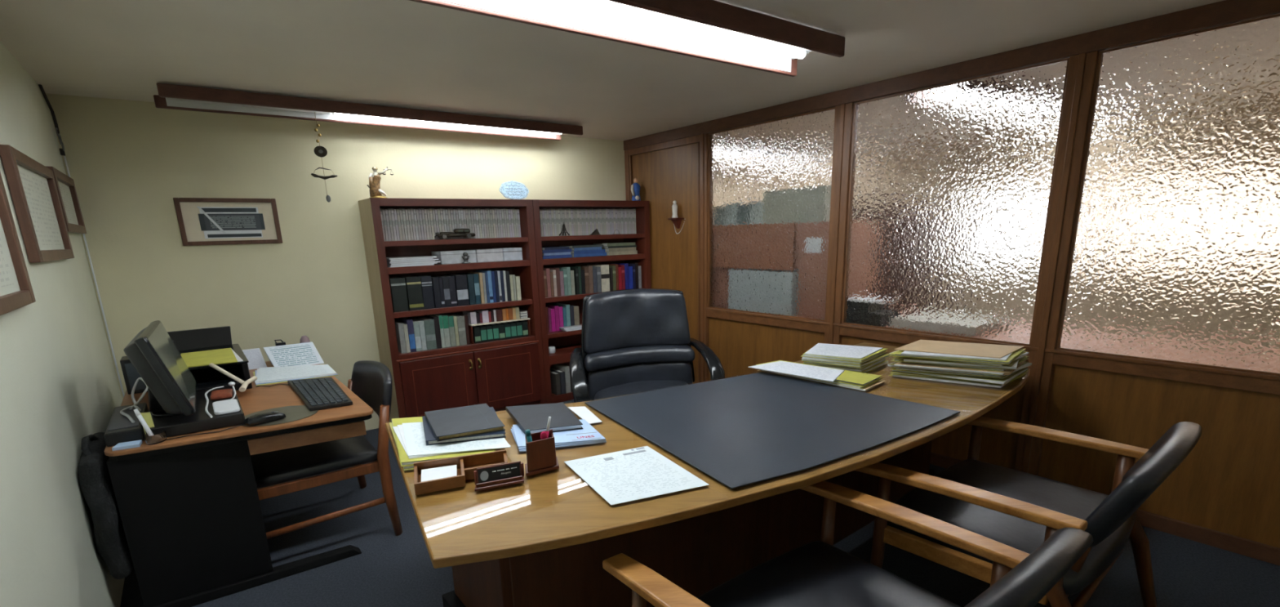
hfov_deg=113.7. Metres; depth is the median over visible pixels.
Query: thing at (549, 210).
journal
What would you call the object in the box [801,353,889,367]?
folder
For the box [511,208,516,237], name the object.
journal
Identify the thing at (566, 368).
book
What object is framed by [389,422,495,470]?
folder
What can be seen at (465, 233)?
toy car
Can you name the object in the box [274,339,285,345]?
binder clip
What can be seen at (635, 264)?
book
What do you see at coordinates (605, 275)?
book
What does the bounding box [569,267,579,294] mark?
book
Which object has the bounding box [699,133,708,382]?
trim
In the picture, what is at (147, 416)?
sticky note
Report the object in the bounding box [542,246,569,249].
book
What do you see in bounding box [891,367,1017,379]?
folder
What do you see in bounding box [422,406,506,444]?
notebook
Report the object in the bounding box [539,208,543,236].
journal
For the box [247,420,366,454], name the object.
keyboard tray
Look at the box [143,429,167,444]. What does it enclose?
glass
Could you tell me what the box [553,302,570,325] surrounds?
book
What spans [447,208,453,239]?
journal
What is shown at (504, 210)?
journal
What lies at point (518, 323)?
book
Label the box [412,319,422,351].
book
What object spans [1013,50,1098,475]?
trim
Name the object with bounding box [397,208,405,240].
journal
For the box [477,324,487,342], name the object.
book
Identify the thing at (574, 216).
journal
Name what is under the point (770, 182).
window
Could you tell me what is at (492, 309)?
book
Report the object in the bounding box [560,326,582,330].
booklet
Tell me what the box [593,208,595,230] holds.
journal
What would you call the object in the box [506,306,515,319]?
book
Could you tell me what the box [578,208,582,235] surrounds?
journal
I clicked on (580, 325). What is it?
booklet
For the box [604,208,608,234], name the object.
journal
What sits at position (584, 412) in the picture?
card
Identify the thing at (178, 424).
case
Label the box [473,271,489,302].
book
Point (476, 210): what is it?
journal
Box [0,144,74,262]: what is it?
framed certificate
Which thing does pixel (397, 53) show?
ceiling
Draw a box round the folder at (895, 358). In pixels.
[890,355,1028,371]
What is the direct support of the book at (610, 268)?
on the bookcase at (564, 342)
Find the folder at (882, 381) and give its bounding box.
[756,368,885,391]
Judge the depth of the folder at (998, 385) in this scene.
2.02 m
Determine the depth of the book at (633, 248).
3.92 m
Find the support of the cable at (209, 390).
on the case
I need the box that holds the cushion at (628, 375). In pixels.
[587,361,693,399]
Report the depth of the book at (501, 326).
3.52 m
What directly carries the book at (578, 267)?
on the bookcase at (564, 342)
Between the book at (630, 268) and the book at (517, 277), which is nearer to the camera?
the book at (517, 277)
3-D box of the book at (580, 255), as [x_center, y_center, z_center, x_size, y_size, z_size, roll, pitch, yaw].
[-0.521,-0.451,3.856,0.383,0.030,0.188,-7,11,-27]
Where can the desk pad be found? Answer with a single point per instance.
(744, 429)
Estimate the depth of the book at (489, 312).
3.46 m
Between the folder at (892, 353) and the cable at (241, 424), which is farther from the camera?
the folder at (892, 353)
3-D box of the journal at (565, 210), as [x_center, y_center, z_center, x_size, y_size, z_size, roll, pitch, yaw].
[-0.716,-0.725,3.763,0.167,0.231,0.017,7,13,42]
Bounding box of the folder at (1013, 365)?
[897,355,1026,368]
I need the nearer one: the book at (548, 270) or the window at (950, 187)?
the window at (950, 187)
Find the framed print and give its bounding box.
[173,197,282,245]
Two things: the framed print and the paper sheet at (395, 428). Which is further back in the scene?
the framed print
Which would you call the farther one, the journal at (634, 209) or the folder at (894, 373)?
the journal at (634, 209)
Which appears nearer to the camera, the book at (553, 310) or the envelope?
the envelope
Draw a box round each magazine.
[386,255,436,259]
[386,257,433,260]
[386,257,438,262]
[386,259,435,263]
[386,260,440,264]
[386,262,437,266]
[387,263,433,266]
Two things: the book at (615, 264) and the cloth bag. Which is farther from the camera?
the book at (615, 264)
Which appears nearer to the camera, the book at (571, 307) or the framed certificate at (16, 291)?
the framed certificate at (16, 291)
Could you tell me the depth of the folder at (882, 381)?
2.05 m
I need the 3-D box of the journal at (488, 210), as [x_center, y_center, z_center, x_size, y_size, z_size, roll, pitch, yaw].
[-1.290,-0.662,3.470,0.166,0.236,0.016,7,13,42]
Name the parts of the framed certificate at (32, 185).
frame, frame, frame, frame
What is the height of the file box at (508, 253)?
0.104 m
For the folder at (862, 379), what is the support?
on the folder at (878, 380)
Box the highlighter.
[524,428,532,442]
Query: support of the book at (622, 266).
on the bookcase at (564, 342)
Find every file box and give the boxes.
[431,249,476,263]
[466,248,503,262]
[498,247,522,260]
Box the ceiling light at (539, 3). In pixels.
[531,0,812,59]
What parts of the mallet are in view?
handle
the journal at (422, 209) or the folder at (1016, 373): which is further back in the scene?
the journal at (422, 209)
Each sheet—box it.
[189,349,243,367]
[253,371,337,386]
[254,364,336,382]
[254,369,337,384]
[255,368,337,383]
[262,341,324,366]
[392,426,511,458]
[397,424,511,457]
[402,421,511,456]
[564,445,709,504]
[748,360,844,382]
[804,342,883,359]
[900,350,1013,360]
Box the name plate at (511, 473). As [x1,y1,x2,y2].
[473,460,524,491]
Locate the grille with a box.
[124,362,146,390]
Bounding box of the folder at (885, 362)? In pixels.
[858,360,888,373]
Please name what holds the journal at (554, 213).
on the bookcase at (564, 342)
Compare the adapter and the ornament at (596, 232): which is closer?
the adapter
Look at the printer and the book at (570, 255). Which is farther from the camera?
the book at (570, 255)
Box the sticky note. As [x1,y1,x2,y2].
[140,412,154,433]
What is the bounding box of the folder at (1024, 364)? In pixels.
[888,361,1031,377]
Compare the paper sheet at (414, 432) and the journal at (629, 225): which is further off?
the journal at (629, 225)
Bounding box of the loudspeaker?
[120,355,147,394]
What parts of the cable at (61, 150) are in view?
cord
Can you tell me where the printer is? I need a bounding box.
[167,325,252,390]
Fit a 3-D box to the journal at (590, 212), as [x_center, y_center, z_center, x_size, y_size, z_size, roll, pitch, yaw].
[-0.507,-0.751,3.869,0.167,0.235,0.017,7,13,42]
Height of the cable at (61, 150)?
0.344 m
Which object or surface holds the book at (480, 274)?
on the bookcase at (499, 374)
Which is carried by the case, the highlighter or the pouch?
the pouch
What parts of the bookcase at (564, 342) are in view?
panel, shelf, shelf, panel, panel, shelf, shelf, shelf, panel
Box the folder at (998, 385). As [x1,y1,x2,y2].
[888,370,1027,387]
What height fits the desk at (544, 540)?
0.760 m
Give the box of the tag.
[111,439,142,450]
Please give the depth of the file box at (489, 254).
3.43 m
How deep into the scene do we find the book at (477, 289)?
3.38 m
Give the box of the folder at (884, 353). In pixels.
[800,351,886,364]
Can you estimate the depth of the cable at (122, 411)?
1.81 m
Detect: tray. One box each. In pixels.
[167,325,231,350]
[191,366,241,387]
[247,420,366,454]
[413,448,507,494]
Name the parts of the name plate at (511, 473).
black plate, plate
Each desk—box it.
[104,360,373,606]
[385,342,1030,606]
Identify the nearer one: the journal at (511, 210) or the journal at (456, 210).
the journal at (456, 210)
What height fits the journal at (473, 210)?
0.231 m
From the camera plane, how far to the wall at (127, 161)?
2.93 m
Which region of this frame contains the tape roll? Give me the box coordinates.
[548,346,555,353]
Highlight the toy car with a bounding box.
[434,228,475,238]
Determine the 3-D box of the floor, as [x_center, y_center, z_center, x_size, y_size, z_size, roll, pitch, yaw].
[1.384,1.099,2.669,8.893,0.100,5.751,-7,11,-27]
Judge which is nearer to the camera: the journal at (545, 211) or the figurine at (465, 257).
the figurine at (465, 257)
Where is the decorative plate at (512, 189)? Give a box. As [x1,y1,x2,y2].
[499,180,528,199]
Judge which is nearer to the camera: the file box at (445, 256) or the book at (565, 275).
the file box at (445, 256)
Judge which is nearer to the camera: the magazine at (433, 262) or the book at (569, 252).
the magazine at (433, 262)
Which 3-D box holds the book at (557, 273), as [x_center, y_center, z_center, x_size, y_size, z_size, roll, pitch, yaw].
[-0.790,-0.197,3.748,0.201,0.250,0.030,7,13,42]
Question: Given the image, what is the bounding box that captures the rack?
[468,317,530,343]
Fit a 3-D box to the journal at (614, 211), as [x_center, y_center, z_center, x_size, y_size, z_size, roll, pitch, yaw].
[-0.297,-0.776,3.976,0.167,0.237,0.017,7,13,42]
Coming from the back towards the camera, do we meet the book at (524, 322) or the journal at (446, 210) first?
the book at (524, 322)
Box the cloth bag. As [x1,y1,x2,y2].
[78,431,133,578]
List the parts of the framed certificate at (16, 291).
frame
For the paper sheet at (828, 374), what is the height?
0.004 m
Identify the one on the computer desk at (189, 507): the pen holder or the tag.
the tag
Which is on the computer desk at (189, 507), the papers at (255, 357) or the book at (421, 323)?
the papers at (255, 357)
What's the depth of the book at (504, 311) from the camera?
3.52 m
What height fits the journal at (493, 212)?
0.232 m
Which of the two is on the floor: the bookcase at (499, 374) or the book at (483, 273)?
the bookcase at (499, 374)
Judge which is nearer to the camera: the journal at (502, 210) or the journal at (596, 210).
the journal at (502, 210)
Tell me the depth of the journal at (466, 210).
3.34 m
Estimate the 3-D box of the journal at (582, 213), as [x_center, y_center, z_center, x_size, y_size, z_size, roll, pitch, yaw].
[-0.577,-0.742,3.834,0.167,0.233,0.017,7,13,42]
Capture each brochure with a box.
[510,428,606,451]
[511,426,606,449]
[512,418,605,447]
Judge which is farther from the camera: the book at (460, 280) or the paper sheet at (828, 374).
the book at (460, 280)
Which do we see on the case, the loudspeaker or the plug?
the plug
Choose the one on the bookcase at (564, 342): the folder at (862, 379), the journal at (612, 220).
the journal at (612, 220)
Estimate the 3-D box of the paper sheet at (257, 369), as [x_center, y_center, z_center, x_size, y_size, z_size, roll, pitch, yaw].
[-2.062,0.416,2.466,0.571,0.004,0.280,-3,10,-6]
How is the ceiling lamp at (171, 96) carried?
attached to the ceiling
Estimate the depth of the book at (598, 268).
3.86 m
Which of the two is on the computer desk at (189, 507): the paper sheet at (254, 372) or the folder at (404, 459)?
the paper sheet at (254, 372)
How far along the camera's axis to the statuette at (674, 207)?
3.73 m
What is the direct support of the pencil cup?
on the computer desk at (189, 507)
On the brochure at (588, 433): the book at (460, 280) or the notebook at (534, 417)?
the notebook at (534, 417)
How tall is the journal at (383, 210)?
0.233 m
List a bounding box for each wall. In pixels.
[0,41,124,606]
[45,93,626,430]
[631,142,1279,547]
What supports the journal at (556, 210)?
on the bookcase at (564, 342)
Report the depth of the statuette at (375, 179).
3.00 m
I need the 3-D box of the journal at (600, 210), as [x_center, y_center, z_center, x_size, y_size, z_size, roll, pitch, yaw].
[-0.420,-0.762,3.914,0.167,0.236,0.017,7,13,42]
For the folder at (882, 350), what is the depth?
2.21 m
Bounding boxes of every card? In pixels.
[421,464,457,481]
[567,405,602,423]
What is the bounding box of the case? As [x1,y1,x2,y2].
[145,385,244,436]
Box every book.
[388,275,408,311]
[394,320,406,353]
[396,275,424,310]
[398,316,416,351]
[398,320,410,352]
[410,318,426,350]
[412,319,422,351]
[414,316,436,349]
[415,274,435,308]
[424,314,441,348]
[431,275,441,307]
[431,313,445,347]
[432,275,451,306]
[437,313,450,346]
[438,276,444,306]
[442,275,457,306]
[442,313,456,346]
[444,273,469,306]
[446,313,459,346]
[451,313,466,345]
[453,312,470,344]
[460,272,475,304]
[462,272,480,303]
[462,310,476,324]
[468,271,484,303]
[471,325,480,342]
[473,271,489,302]
[474,309,488,322]
[475,269,493,302]
[475,311,479,323]
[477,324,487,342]
[478,311,482,323]
[479,271,487,302]
[484,308,496,321]
[484,324,493,341]
[488,269,505,301]
[488,310,493,321]
[488,311,491,322]
[490,270,499,302]
[490,271,497,302]
[491,323,499,340]
[493,270,502,302]
[493,307,502,320]
[496,306,506,320]
[496,322,505,339]
[502,270,507,301]
[502,306,509,319]
[502,321,511,338]
[505,271,511,301]
[505,306,513,319]
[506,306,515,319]
[507,320,516,337]
[509,274,514,300]
[511,274,516,300]
[512,306,519,319]
[512,320,522,337]
[515,275,521,299]
[519,320,528,336]
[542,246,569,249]
[542,248,571,253]
[542,251,570,255]
[542,253,572,258]
[542,266,560,296]
[542,267,551,297]
[543,270,547,297]
[545,303,559,330]
[546,306,549,332]
[547,307,551,331]
[550,269,557,296]
[550,271,554,296]
[550,307,555,331]
[550,367,565,393]
[550,369,560,395]
[552,363,570,392]
[553,266,571,295]
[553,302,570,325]
[558,306,564,330]
[559,244,603,248]
[559,268,568,295]
[559,271,564,295]
[562,306,566,326]
[564,265,582,293]
[569,246,601,250]
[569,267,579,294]
[569,304,574,325]
[570,248,604,253]
[570,270,575,294]
[572,252,606,257]
[573,305,579,324]
[575,265,593,293]
[580,266,589,293]
[581,269,585,293]
[586,263,609,292]
[592,266,601,292]
[592,268,597,293]
[593,242,635,246]
[601,244,636,248]
[601,246,635,251]
[601,263,618,289]
[604,249,637,255]
[608,265,616,290]
[608,267,613,290]
[610,262,628,288]
[617,264,625,289]
[617,266,622,289]
[621,262,638,288]
[628,263,635,288]
[628,266,633,288]
[638,265,641,288]
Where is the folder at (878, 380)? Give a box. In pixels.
[784,373,881,388]
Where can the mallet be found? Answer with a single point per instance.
(244, 384)
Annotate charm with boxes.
[311,111,337,202]
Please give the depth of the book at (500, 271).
3.47 m
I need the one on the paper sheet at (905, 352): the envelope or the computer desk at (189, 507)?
the envelope
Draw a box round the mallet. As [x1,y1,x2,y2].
[208,362,257,391]
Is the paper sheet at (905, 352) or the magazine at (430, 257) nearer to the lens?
the paper sheet at (905, 352)
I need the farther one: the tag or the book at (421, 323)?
the book at (421, 323)
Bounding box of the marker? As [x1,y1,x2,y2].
[133,408,154,435]
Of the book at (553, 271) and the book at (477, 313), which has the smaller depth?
the book at (477, 313)
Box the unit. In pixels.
[103,402,148,446]
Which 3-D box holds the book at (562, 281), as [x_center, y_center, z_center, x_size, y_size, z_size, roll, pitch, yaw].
[-0.760,-0.185,3.765,0.201,0.219,0.030,7,13,42]
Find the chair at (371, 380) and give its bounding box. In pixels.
[250,360,402,538]
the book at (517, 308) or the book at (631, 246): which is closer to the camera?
the book at (517, 308)
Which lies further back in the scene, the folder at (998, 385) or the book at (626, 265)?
the book at (626, 265)
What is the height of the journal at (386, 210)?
0.231 m
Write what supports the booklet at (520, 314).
on the booklet
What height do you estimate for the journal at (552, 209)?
0.237 m
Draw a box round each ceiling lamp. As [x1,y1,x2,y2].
[153,82,582,140]
[408,0,844,76]
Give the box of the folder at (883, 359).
[804,358,885,372]
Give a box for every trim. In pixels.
[63,155,124,396]
[623,0,1279,150]
[624,150,630,200]
[627,134,700,382]
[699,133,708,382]
[704,307,1279,394]
[823,102,853,344]
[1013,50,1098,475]
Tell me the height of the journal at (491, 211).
0.232 m
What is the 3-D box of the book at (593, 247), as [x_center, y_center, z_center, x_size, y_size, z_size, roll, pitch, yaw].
[-0.542,-0.505,3.845,0.333,0.024,0.188,-7,11,-27]
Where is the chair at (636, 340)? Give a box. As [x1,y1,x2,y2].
[568,288,724,402]
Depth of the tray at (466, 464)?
1.35 m
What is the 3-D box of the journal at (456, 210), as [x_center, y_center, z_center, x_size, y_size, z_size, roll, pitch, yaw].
[-1.501,-0.635,3.363,0.166,0.232,0.016,7,13,42]
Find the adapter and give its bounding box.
[212,398,239,414]
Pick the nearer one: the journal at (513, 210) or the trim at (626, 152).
the journal at (513, 210)
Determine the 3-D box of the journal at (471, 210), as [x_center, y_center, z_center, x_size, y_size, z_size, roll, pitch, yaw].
[-1.403,-0.648,3.412,0.166,0.235,0.016,7,13,42]
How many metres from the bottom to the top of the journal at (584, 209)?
0.237 m
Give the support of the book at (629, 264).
on the bookcase at (564, 342)
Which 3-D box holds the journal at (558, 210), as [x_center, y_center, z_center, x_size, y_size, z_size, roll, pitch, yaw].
[-0.769,-0.720,3.736,0.167,0.234,0.017,7,13,42]
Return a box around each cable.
[38,84,65,155]
[120,404,141,422]
[128,377,148,409]
[166,423,244,439]
[204,385,224,417]
[231,385,235,399]
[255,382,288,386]
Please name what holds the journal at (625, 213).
on the bookcase at (564, 342)
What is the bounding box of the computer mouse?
[244,410,285,425]
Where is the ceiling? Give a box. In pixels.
[0,0,1224,140]
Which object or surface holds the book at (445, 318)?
on the bookcase at (499, 374)
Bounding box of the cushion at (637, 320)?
[584,288,690,353]
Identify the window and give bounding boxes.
[708,106,835,321]
[841,57,1069,346]
[1056,13,1279,375]
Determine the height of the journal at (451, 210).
0.237 m
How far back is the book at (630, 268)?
4.01 m
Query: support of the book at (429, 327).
on the bookcase at (499, 374)
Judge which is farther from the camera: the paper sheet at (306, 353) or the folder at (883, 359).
the paper sheet at (306, 353)
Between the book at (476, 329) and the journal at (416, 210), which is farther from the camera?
the book at (476, 329)
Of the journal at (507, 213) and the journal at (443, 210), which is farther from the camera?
the journal at (507, 213)
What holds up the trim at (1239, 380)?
attached to the wall at (1228, 482)
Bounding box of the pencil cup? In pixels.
[299,335,310,342]
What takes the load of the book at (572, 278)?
on the bookcase at (564, 342)
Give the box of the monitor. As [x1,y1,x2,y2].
[123,320,196,417]
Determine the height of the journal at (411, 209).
0.237 m
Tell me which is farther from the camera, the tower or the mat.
the tower
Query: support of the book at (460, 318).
on the bookcase at (499, 374)
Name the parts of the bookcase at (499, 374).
panel, door, inlay frame, panel, panel, shelf, shelf, shelf, shelf, moulding, handle, handle, door, inlay frame, panel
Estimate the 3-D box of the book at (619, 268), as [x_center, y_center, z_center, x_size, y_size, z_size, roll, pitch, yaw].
[-0.257,-0.242,4.022,0.201,0.218,0.030,7,13,42]
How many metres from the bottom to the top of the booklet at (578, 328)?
0.010 m
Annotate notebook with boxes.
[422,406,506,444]
[424,403,505,440]
[506,402,582,434]
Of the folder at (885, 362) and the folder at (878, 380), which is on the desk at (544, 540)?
the folder at (885, 362)
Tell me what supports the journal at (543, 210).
on the bookcase at (564, 342)
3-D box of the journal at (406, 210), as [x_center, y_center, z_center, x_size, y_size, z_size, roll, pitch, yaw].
[-1.809,-0.600,3.205,0.166,0.231,0.016,7,13,42]
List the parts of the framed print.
frame, frame, frame, frame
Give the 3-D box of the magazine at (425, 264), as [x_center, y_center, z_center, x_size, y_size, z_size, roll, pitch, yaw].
[-1.781,-0.294,3.204,0.363,0.009,0.188,-7,11,-27]
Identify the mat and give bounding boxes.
[240,404,318,426]
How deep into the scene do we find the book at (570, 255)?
3.64 m
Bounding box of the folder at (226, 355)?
[180,347,237,367]
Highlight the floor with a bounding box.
[120,399,1279,606]
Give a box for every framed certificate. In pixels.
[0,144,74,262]
[0,172,35,315]
[44,165,86,233]
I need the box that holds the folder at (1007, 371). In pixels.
[893,360,1026,374]
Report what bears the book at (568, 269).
on the bookcase at (564, 342)
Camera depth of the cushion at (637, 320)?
2.84 m
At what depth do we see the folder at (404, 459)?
1.44 m
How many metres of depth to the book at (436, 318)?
3.29 m
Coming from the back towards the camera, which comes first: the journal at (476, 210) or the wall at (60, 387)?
the journal at (476, 210)
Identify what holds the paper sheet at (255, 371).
on the paper sheet at (254, 372)
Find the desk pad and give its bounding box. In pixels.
[584,372,960,488]
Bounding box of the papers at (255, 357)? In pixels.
[241,347,266,369]
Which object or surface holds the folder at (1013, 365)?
on the folder at (895, 358)
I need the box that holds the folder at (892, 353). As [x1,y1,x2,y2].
[888,350,1028,365]
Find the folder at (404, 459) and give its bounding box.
[391,416,494,466]
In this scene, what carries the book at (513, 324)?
on the bookcase at (499, 374)
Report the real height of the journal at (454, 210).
0.233 m
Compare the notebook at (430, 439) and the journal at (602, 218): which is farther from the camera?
the journal at (602, 218)
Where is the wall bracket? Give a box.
[667,217,684,234]
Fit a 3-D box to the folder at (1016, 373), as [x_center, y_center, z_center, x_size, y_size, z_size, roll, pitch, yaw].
[1.611,0.337,2.103,0.640,0.013,0.290,3,11,24]
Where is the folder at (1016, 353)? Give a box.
[894,347,1026,364]
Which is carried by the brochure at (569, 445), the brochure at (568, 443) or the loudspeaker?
the brochure at (568, 443)
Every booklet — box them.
[519,308,527,313]
[519,312,528,315]
[559,324,582,328]
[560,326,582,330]
[561,328,582,331]
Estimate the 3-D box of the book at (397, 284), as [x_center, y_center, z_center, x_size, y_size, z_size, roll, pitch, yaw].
[-1.873,-0.073,3.195,0.224,0.252,0.092,7,13,42]
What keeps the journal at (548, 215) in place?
on the bookcase at (564, 342)
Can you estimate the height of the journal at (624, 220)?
0.232 m
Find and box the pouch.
[209,388,232,399]
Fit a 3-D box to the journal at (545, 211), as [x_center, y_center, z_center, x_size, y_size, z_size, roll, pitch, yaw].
[-0.874,-0.710,3.682,0.167,0.236,0.017,7,13,42]
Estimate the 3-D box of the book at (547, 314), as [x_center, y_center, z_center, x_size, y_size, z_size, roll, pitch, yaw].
[-0.904,0.137,3.793,0.202,0.230,0.034,7,13,42]
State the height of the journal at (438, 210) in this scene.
0.233 m
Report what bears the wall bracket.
attached to the wall at (1228, 482)
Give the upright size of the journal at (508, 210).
0.231 m
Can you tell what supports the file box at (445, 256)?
on the bookcase at (499, 374)
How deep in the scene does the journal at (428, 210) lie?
3.22 m
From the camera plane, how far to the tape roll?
3.78 m
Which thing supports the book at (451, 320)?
on the bookcase at (499, 374)
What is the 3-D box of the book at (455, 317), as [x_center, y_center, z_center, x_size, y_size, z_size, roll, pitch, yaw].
[-1.542,0.213,3.415,0.198,0.242,0.022,7,13,42]
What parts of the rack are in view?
leg, leg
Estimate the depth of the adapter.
1.85 m
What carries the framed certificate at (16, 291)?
attached to the wall at (60, 387)
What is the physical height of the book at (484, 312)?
0.103 m
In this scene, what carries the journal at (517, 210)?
on the bookcase at (499, 374)
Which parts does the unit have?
plate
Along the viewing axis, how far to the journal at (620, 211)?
3.95 m
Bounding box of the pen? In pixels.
[540,416,551,439]
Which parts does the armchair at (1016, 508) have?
leg, seat rail, arm, leg, seat, rail, leg, arm, post, leg, backrest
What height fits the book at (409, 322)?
0.253 m
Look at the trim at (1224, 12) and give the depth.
2.17 m
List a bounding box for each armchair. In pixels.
[602,480,1093,606]
[854,416,1201,606]
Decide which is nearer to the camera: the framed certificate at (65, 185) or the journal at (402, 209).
the framed certificate at (65, 185)
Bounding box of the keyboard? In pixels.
[287,377,352,410]
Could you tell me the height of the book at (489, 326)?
0.135 m
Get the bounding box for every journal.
[380,208,386,240]
[382,208,388,240]
[384,208,391,240]
[387,208,394,240]
[390,208,397,240]
[393,208,399,240]
[395,208,403,240]
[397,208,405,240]
[401,208,408,239]
[404,208,411,239]
[407,208,413,239]
[408,208,416,239]
[413,208,419,239]
[415,208,422,239]
[418,208,424,239]
[419,208,426,239]
[423,208,430,239]
[426,208,432,239]
[428,208,435,239]
[431,208,437,239]
[434,208,439,239]
[437,208,443,239]
[438,208,445,239]
[442,208,448,239]
[444,208,450,239]
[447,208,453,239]
[448,208,455,239]
[453,208,457,239]
[455,208,460,239]
[457,208,462,238]
[460,208,464,238]
[462,208,467,238]
[465,208,470,238]
[466,208,472,238]
[470,208,475,238]
[472,208,477,238]
[475,208,479,238]
[475,208,482,238]
[480,208,484,238]
[482,208,487,238]
[484,208,489,238]
[487,208,491,237]
[489,208,493,237]
[491,208,496,237]
[493,208,498,237]
[496,208,501,237]
[498,208,503,237]
[501,208,505,237]
[502,208,507,237]
[505,208,510,237]
[507,208,512,237]
[510,208,514,237]
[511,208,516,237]
[515,208,519,236]
[516,208,520,236]
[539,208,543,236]
[542,208,546,235]
[543,208,547,235]
[546,208,550,235]
[548,208,552,235]
[550,208,555,235]
[553,208,556,235]
[555,208,559,235]
[557,208,561,235]
[558,208,563,235]
[561,208,565,235]
[564,208,567,235]
[566,208,569,235]
[567,208,572,235]
[570,208,573,235]
[572,208,576,235]
[574,208,577,235]
[577,208,580,235]
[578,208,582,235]
[581,208,584,235]
[582,208,586,235]
[585,208,588,235]
[586,208,590,235]
[589,208,592,234]
[590,208,594,231]
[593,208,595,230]
[595,208,598,230]
[597,208,600,234]
[599,208,602,234]
[601,208,604,234]
[603,208,606,234]
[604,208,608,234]
[607,208,609,234]
[608,208,612,234]
[611,208,613,234]
[612,208,615,234]
[614,208,617,233]
[617,208,619,233]
[618,208,621,234]
[620,208,623,234]
[622,208,625,234]
[624,208,626,234]
[626,208,629,233]
[628,208,631,233]
[630,208,632,233]
[631,208,634,233]
[633,208,636,233]
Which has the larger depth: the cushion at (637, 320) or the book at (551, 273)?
the book at (551, 273)
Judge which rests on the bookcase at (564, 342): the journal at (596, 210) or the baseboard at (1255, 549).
the journal at (596, 210)
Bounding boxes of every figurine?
[461,252,471,263]
[631,177,640,200]
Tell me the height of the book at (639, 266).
0.218 m
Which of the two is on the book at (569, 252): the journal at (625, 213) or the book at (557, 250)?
the book at (557, 250)
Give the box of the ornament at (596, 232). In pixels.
[589,228,599,235]
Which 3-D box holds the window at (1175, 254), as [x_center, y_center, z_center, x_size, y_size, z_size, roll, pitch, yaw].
[2.579,-0.429,1.768,1.022,1.466,0.018,7,13,42]
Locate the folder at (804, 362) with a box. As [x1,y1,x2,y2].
[802,360,877,368]
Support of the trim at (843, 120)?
attached to the wall at (1228, 482)
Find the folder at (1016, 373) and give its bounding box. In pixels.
[890,366,1029,383]
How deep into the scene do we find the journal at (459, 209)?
3.31 m
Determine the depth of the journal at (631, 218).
4.00 m
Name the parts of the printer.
lid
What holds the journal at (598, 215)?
on the bookcase at (564, 342)
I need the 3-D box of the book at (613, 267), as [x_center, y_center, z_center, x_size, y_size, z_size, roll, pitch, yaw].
[-0.310,-0.245,3.994,0.201,0.237,0.030,7,13,42]
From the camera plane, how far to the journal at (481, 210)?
3.39 m
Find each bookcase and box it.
[358,197,546,422]
[532,199,651,403]
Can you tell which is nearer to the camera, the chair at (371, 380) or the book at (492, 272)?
the chair at (371, 380)
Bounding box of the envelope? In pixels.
[893,339,1023,358]
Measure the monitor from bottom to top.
0.378 m
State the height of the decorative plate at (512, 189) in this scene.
0.168 m
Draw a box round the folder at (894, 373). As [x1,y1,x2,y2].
[892,372,1005,384]
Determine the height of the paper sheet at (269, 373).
0.004 m
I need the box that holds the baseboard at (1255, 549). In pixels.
[929,451,1279,565]
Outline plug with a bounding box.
[227,381,235,386]
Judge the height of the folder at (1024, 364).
0.014 m
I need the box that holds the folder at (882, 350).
[802,347,887,361]
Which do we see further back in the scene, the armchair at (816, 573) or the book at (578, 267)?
the book at (578, 267)
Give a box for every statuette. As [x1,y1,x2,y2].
[367,166,393,198]
[671,200,678,217]
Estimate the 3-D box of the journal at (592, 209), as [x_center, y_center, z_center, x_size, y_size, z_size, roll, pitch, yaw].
[-0.490,-0.754,3.878,0.167,0.237,0.017,7,13,42]
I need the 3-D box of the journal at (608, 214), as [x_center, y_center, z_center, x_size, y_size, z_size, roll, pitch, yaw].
[-0.350,-0.769,3.950,0.167,0.235,0.017,7,13,42]
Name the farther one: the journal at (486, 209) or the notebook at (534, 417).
the journal at (486, 209)
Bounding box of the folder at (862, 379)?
[755,360,881,386]
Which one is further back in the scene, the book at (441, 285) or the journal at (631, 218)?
the journal at (631, 218)
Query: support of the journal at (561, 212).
on the bookcase at (564, 342)
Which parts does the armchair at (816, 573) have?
leg, arm, leg, seat, arm, leg, backrest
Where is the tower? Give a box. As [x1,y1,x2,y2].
[559,222,569,235]
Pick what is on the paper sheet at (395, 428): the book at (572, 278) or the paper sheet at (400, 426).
the paper sheet at (400, 426)
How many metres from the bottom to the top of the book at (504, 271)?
0.255 m
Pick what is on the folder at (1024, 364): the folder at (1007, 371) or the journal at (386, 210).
the folder at (1007, 371)
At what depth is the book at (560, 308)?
3.79 m
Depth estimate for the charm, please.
2.78 m
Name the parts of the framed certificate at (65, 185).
frame, frame, frame, frame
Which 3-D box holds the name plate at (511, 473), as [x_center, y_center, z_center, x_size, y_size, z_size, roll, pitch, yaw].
[-0.436,0.533,1.297,0.148,0.057,0.040,-4,10,-16]
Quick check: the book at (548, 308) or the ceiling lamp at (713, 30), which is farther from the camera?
the book at (548, 308)
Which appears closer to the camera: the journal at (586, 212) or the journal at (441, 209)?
the journal at (441, 209)
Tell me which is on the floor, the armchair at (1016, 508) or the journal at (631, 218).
the armchair at (1016, 508)
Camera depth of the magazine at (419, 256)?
3.16 m
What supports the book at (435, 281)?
on the bookcase at (499, 374)
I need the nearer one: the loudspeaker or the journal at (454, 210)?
the loudspeaker
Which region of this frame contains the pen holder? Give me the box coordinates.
[524,429,559,475]
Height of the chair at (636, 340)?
1.112 m
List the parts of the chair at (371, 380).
seat, seat rail, leg, backrest, leg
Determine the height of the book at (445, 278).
0.238 m
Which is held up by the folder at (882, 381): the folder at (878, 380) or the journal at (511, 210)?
the folder at (878, 380)
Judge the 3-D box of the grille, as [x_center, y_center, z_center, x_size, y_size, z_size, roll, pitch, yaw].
[-2.678,0.387,2.234,0.086,0.149,0.004,-7,11,-27]

